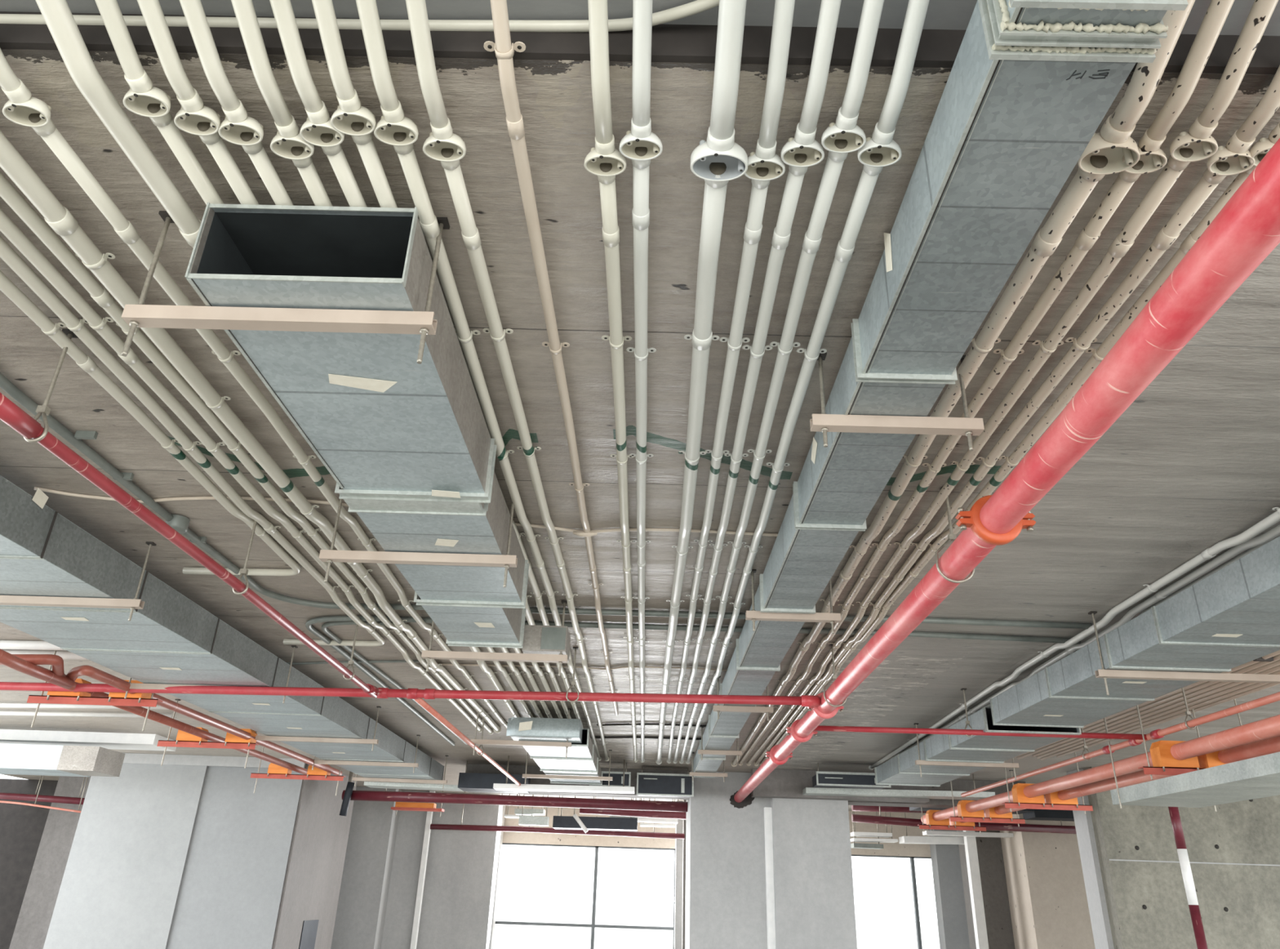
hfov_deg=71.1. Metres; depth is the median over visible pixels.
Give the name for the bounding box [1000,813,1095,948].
column
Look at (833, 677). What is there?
hanger
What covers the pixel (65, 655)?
fluorescent light
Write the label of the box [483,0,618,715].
conduit
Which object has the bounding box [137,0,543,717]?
conduit
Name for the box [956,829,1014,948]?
wall
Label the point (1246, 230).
pipe
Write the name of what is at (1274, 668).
conduit
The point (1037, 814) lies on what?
air duct
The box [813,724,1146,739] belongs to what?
pipe
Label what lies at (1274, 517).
conduit
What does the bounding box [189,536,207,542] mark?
strap
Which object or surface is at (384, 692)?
pipe
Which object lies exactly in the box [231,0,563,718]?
conduit
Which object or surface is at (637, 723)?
conduit
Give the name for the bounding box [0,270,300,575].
conduit
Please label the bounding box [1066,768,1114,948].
post
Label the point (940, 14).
beam
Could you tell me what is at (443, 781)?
hanger
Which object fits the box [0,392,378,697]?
pipe
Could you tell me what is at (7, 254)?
conduit
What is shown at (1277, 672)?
conduit
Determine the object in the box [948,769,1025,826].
support
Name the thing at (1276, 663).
conduit
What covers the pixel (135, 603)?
hanger
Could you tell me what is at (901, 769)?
air duct
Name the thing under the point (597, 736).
conduit
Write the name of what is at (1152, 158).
conduit
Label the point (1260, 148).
conduit
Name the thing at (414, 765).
hanger
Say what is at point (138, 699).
support
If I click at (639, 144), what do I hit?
conduit
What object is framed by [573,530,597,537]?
fitting
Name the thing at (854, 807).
pipe
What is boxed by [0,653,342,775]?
pipe
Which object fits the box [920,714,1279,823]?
pipe
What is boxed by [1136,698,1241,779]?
support
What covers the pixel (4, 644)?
fluorescent light
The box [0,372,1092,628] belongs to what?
conduit
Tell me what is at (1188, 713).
hanger
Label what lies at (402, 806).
support
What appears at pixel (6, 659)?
pipe
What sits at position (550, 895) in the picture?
window
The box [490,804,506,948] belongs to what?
strip
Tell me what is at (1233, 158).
conduit
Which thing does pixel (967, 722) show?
hanger
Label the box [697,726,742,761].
hanger
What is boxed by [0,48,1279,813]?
ceiling
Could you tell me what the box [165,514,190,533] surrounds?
junction box
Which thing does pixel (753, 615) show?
hanger
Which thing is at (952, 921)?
wall pier
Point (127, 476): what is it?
strap
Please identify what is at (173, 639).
air duct
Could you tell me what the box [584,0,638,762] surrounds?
conduit
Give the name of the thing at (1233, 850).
wall
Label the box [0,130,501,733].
conduit
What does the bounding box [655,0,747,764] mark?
conduit
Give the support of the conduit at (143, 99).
attached to the ceiling
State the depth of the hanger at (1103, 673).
4.47 m
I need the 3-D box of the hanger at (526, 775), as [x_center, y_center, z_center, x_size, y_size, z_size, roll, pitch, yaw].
[-0.761,3.093,9.488,0.950,0.369,0.038,2,-25,1]
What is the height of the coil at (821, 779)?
0.258 m
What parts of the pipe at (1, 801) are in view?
hanger rod, hanger rod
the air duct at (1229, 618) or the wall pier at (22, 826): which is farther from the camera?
the wall pier at (22, 826)
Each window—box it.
[493,842,675,948]
[851,854,940,948]
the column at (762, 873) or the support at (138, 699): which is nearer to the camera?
the support at (138, 699)
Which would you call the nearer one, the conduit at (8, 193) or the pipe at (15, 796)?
the conduit at (8, 193)
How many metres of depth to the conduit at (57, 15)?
1.76 m
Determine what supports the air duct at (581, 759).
hanging from the hanger at (475, 740)
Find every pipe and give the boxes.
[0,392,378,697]
[0,648,74,688]
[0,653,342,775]
[0,681,820,706]
[0,774,85,804]
[0,775,88,812]
[62,680,307,774]
[339,771,354,815]
[342,781,688,811]
[414,697,520,786]
[430,791,684,839]
[579,796,686,819]
[733,137,1279,802]
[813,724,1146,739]
[851,804,926,812]
[851,805,1076,833]
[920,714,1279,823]
[948,735,1279,825]
[960,691,1279,796]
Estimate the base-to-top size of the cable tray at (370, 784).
0.324 m
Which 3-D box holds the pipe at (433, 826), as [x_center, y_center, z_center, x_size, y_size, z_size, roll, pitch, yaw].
[-1.238,5.146,13.607,3.834,0.608,0.080,2,-25,1]
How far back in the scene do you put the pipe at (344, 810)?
11.41 m
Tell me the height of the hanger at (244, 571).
0.352 m
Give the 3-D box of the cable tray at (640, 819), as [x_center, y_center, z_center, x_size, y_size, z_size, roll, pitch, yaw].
[0.263,4.930,13.263,0.592,0.416,0.250,2,-25,1]
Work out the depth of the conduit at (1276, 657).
6.27 m
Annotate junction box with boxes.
[74,430,97,439]
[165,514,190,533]
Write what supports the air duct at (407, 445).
hanging from the hanger at (331, 555)
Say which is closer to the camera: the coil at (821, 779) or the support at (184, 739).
the support at (184, 739)
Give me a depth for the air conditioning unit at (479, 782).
10.44 m
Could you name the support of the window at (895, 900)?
in the wall at (896, 848)
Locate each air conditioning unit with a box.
[457,760,530,793]
[552,795,637,831]
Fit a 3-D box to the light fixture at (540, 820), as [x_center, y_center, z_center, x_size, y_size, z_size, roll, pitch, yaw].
[-1.532,4.845,13.087,0.418,0.523,0.200,2,-25,1]
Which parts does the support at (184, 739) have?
rod, rod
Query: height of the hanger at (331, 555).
0.384 m
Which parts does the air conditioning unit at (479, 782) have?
casing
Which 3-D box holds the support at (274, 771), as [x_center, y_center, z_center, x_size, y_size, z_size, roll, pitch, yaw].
[-3.635,3.133,9.575,0.989,0.545,0.120,2,-25,1]
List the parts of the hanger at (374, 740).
rod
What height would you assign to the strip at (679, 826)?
2.998 m
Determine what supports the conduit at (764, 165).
attached to the ceiling
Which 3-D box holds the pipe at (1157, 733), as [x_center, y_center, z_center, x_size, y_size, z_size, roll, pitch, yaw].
[3.509,1.972,6.522,0.064,0.056,7.100,2,-25,1]
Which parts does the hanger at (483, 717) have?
rod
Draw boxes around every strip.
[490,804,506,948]
[674,800,683,948]
[681,799,686,948]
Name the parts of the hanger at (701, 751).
rod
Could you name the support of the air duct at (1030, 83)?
hanging from the hanger at (823, 422)
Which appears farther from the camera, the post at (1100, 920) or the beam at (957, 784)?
the beam at (957, 784)
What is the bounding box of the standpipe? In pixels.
[1168,806,1208,948]
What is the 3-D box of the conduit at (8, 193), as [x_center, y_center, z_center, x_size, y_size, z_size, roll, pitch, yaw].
[-1.421,0.642,4.775,0.102,0.135,8.480,2,-25,0]
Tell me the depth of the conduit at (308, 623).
5.07 m
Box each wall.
[43,752,357,948]
[502,804,931,857]
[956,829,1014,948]
[1083,766,1279,948]
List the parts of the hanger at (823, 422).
rod, rod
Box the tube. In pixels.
[573,795,588,832]
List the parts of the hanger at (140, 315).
rod, rod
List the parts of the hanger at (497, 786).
hanger rod, hanger rod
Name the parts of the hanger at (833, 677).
rod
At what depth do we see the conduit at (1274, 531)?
4.37 m
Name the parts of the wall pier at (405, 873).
edge strip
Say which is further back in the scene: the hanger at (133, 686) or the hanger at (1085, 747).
the hanger at (1085, 747)
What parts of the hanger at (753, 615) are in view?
rod, rod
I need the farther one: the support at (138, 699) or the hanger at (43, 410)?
the support at (138, 699)
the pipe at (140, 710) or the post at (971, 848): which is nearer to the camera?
the pipe at (140, 710)
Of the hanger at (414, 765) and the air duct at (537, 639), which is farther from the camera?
the hanger at (414, 765)
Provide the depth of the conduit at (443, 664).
6.08 m
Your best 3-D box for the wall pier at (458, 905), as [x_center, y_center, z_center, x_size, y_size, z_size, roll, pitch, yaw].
[-2.822,6.592,13.981,1.056,2.998,0.500,2,-25,1]
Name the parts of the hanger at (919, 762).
rod, rod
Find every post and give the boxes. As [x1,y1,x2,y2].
[963,830,988,948]
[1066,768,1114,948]
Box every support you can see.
[26,649,163,731]
[156,698,258,768]
[250,746,345,795]
[391,782,444,816]
[917,806,986,833]
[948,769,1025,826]
[1001,751,1093,813]
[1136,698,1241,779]
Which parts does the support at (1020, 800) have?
rod, rod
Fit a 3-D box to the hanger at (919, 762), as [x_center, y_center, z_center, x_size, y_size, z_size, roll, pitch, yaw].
[2.731,2.324,7.519,0.850,0.436,0.038,2,-25,1]
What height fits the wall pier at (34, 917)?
2.998 m
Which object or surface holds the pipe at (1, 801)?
hanging from the ceiling
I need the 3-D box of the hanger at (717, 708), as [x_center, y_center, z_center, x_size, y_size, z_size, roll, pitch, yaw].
[0.710,1.544,6.179,0.410,0.291,0.038,2,-25,1]
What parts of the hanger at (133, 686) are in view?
rod, rod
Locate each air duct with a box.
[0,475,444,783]
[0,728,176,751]
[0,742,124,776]
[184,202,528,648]
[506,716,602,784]
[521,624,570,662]
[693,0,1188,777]
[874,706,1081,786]
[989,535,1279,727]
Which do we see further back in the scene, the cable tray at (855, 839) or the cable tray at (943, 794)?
the cable tray at (855, 839)
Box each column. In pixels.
[684,770,857,948]
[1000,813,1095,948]
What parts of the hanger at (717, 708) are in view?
rod, rod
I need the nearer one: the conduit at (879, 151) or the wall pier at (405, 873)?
the conduit at (879, 151)
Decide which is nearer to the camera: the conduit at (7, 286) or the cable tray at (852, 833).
the conduit at (7, 286)
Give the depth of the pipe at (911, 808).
11.82 m
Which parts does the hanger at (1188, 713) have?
rod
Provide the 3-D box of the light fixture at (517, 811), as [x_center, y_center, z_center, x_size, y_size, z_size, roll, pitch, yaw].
[-1.683,5.064,13.796,0.441,0.324,0.250,2,-25,1]
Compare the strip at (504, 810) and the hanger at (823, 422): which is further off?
the strip at (504, 810)
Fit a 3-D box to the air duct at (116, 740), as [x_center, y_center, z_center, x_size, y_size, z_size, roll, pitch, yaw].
[-7.042,2.825,9.798,3.769,0.201,0.500,2,-25,1]
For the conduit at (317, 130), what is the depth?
1.75 m
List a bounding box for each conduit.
[0,0,719,32]
[0,48,507,728]
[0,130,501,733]
[0,171,493,734]
[0,208,482,732]
[0,235,385,645]
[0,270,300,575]
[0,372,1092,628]
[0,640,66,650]
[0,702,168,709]
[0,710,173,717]
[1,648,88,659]
[33,486,777,536]
[35,0,519,716]
[94,0,533,717]
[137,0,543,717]
[179,0,552,717]
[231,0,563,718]
[269,0,571,718]
[286,659,419,664]
[305,615,1080,746]
[311,0,583,728]
[321,620,466,744]
[355,0,601,760]
[405,0,608,760]
[437,662,727,671]
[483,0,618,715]
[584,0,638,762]
[590,735,701,739]
[596,722,706,726]
[619,0,662,762]
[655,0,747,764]
[666,0,795,763]
[672,0,841,763]
[679,0,884,763]
[685,0,929,764]
[731,0,1195,766]
[737,0,1234,765]
[746,0,1278,765]
[754,65,1279,765]
[759,122,1279,765]
[868,506,1279,769]
[876,524,1279,766]
[965,537,1276,717]
[1013,653,1279,757]
[1017,659,1279,759]
[1032,664,1279,756]
[1036,669,1279,758]
[1040,682,1269,759]
[1056,682,1279,757]
[1080,649,1279,728]
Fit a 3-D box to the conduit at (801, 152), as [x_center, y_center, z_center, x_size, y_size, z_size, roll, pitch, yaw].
[0.352,1.040,5.494,0.092,0.132,10.130,1,-25,1]
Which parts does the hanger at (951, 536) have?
rod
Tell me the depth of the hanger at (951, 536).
3.21 m
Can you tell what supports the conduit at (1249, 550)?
attached to the ceiling
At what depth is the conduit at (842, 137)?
2.02 m
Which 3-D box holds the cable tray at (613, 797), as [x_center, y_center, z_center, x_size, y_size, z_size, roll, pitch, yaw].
[-0.210,5.111,13.753,0.491,0.356,0.250,2,-25,1]
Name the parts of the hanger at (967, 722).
rod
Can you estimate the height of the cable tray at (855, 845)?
0.644 m
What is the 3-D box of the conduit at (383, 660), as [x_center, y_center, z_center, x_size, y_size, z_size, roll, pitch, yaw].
[-2.119,1.292,6.168,1.267,0.015,0.122,-1,-25,5]
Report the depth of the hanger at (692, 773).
9.43 m
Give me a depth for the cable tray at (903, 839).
13.21 m
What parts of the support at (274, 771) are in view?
rod, rod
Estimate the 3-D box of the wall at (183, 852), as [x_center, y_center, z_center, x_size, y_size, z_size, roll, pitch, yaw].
[-5.445,5.274,11.371,2.633,2.998,2.160,2,-25,1]
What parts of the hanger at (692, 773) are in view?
rod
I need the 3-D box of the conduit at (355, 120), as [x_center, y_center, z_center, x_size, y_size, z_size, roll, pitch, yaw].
[-0.535,0.623,4.671,0.116,0.132,8.280,2,-25,1]
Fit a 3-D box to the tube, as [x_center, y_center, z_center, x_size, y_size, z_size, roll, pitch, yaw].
[-0.863,4.939,13.151,0.243,0.598,0.060,2,-25,1]
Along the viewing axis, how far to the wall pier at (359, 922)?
13.36 m
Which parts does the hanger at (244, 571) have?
rod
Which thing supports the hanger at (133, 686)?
hanging from the ceiling
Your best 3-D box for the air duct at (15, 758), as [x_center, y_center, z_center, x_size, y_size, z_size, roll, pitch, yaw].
[-6.965,2.959,9.348,2.944,0.236,0.600,2,-25,1]
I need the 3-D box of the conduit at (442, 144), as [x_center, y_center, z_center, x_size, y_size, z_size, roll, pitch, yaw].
[-0.368,1.021,5.505,0.115,0.132,10.130,2,-25,1]
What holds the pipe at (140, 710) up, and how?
on the support at (184, 739)
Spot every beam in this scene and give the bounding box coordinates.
[0,0,1279,35]
[0,11,1279,74]
[465,763,1025,808]
[751,768,929,802]
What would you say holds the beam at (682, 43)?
attached to the ceiling
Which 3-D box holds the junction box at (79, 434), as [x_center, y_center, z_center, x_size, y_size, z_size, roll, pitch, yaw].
[-1.921,-0.137,3.108,0.068,0.025,0.016,2,-25,1]
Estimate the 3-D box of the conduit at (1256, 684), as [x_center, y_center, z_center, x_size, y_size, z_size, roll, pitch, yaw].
[4.040,1.289,5.681,0.030,0.030,7.400,2,-25,1]
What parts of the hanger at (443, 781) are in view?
rod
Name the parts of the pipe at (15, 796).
hanger rod, hanger rod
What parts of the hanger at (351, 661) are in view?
rod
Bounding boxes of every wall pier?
[0,777,57,948]
[8,775,91,948]
[330,786,402,948]
[381,790,435,948]
[416,802,503,948]
[928,828,969,948]
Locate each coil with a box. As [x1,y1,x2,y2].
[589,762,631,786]
[636,765,693,797]
[812,762,890,789]
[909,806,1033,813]
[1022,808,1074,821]
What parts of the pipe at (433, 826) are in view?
hanger rod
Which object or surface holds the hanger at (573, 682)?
hanging from the ceiling
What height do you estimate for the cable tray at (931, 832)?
0.495 m
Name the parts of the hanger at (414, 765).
rod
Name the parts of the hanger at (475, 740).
rod, rod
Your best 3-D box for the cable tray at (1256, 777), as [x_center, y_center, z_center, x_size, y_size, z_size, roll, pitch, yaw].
[3.720,1.096,4.480,0.692,0.740,4.660,2,-25,1]
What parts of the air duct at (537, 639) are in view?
plate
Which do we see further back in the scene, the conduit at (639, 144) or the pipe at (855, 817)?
the pipe at (855, 817)
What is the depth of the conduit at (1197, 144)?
2.01 m
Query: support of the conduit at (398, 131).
attached to the ceiling
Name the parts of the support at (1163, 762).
rod, rod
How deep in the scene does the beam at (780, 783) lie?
10.44 m
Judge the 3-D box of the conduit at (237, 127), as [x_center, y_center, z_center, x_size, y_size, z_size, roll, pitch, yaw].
[-0.779,0.616,4.675,0.105,0.132,8.280,2,-25,1]
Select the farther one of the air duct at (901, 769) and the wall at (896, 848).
the wall at (896, 848)
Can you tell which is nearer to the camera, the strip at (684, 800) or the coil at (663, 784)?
the coil at (663, 784)
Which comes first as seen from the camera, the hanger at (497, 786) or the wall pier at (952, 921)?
the hanger at (497, 786)
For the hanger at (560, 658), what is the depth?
4.61 m
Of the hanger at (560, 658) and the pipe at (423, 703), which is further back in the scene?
the pipe at (423, 703)
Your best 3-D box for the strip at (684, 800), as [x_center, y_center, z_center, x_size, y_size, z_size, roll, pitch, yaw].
[0.701,6.474,13.474,0.122,2.998,0.300,2,-25,1]
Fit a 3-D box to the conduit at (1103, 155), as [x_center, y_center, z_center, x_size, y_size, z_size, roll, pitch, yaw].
[0.977,1.065,5.481,0.121,0.149,10.131,1,-25,2]
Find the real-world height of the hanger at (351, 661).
0.352 m
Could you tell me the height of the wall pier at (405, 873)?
2.998 m
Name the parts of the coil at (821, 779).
label plate, casing, frame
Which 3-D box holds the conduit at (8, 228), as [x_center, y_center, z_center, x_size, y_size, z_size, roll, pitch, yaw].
[-1.503,0.619,4.731,0.105,0.135,8.381,2,-25,0]
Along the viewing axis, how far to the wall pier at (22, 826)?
14.10 m
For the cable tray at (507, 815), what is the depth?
13.61 m
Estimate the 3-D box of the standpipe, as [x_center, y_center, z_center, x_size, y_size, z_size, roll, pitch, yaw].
[4.993,4.248,7.934,0.082,2.578,0.081,2,-25,1]
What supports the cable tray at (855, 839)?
hanging from the ceiling
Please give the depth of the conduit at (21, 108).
2.18 m
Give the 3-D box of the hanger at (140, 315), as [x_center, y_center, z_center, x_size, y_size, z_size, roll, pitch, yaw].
[-0.784,-0.421,2.002,0.677,0.384,0.038,2,-25,1]
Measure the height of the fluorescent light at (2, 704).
0.039 m
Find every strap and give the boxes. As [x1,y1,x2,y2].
[112,472,133,479]
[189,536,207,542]
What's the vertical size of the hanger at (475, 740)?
0.399 m
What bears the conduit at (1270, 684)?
attached to the ceiling
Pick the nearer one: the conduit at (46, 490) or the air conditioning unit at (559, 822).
the conduit at (46, 490)
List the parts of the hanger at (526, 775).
rod, rod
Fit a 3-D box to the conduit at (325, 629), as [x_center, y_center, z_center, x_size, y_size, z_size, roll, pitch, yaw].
[-1.634,1.828,7.258,0.528,0.028,4.606,2,-25,1]
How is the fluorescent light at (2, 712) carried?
attached to the ceiling
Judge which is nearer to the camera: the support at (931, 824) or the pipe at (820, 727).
the pipe at (820, 727)
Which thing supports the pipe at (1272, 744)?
on the support at (1163, 762)
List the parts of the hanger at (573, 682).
rod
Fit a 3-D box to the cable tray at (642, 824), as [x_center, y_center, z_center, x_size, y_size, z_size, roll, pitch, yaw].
[0.277,5.158,13.724,0.533,0.435,0.250,2,-25,1]
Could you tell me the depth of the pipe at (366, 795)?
11.47 m
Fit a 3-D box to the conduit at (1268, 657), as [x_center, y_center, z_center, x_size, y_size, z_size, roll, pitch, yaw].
[3.650,1.235,5.597,0.100,0.041,7.200,2,-25,1]
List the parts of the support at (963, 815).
rod, rod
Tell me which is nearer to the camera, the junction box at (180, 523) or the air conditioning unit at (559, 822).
the junction box at (180, 523)
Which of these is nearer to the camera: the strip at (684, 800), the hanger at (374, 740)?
the hanger at (374, 740)
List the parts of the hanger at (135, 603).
rod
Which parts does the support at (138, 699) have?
rod, rod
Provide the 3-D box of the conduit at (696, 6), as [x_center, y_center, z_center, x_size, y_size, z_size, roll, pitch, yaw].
[-0.540,-0.849,1.674,1.476,0.024,0.090,0,-25,4]
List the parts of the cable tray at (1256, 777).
rod, rod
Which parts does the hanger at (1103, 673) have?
rod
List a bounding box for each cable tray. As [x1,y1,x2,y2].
[364,763,518,793]
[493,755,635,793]
[504,793,533,817]
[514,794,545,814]
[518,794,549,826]
[609,796,640,817]
[637,798,677,823]
[640,798,675,826]
[802,768,995,799]
[850,809,883,848]
[850,810,897,842]
[850,811,892,837]
[898,812,964,844]
[922,829,1013,837]
[1103,708,1279,811]
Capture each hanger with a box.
[0,541,156,621]
[22,328,78,442]
[121,210,449,364]
[124,644,297,703]
[232,512,261,594]
[254,706,381,751]
[311,734,420,773]
[319,498,517,587]
[342,624,358,679]
[351,755,448,788]
[421,600,568,675]
[470,705,571,758]
[476,717,484,755]
[522,749,612,786]
[565,646,579,702]
[689,751,727,782]
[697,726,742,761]
[712,675,773,720]
[745,568,840,633]
[809,351,984,450]
[823,644,847,706]
[913,722,1019,779]
[935,485,974,582]
[960,688,973,736]
[1080,727,1091,759]
[1088,610,1279,695]
[1181,687,1195,728]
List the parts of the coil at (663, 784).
label plate, casing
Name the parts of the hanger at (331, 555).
rod, rod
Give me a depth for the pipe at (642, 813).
12.34 m
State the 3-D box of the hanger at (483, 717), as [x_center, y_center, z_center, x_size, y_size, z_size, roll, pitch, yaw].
[-1.370,2.260,7.782,0.062,0.351,0.032,2,-25,1]
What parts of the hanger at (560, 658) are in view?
rod, rod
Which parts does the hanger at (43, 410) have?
rod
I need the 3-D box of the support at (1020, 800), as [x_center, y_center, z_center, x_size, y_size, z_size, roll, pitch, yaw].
[3.788,2.868,8.418,0.805,0.590,0.120,2,-25,1]

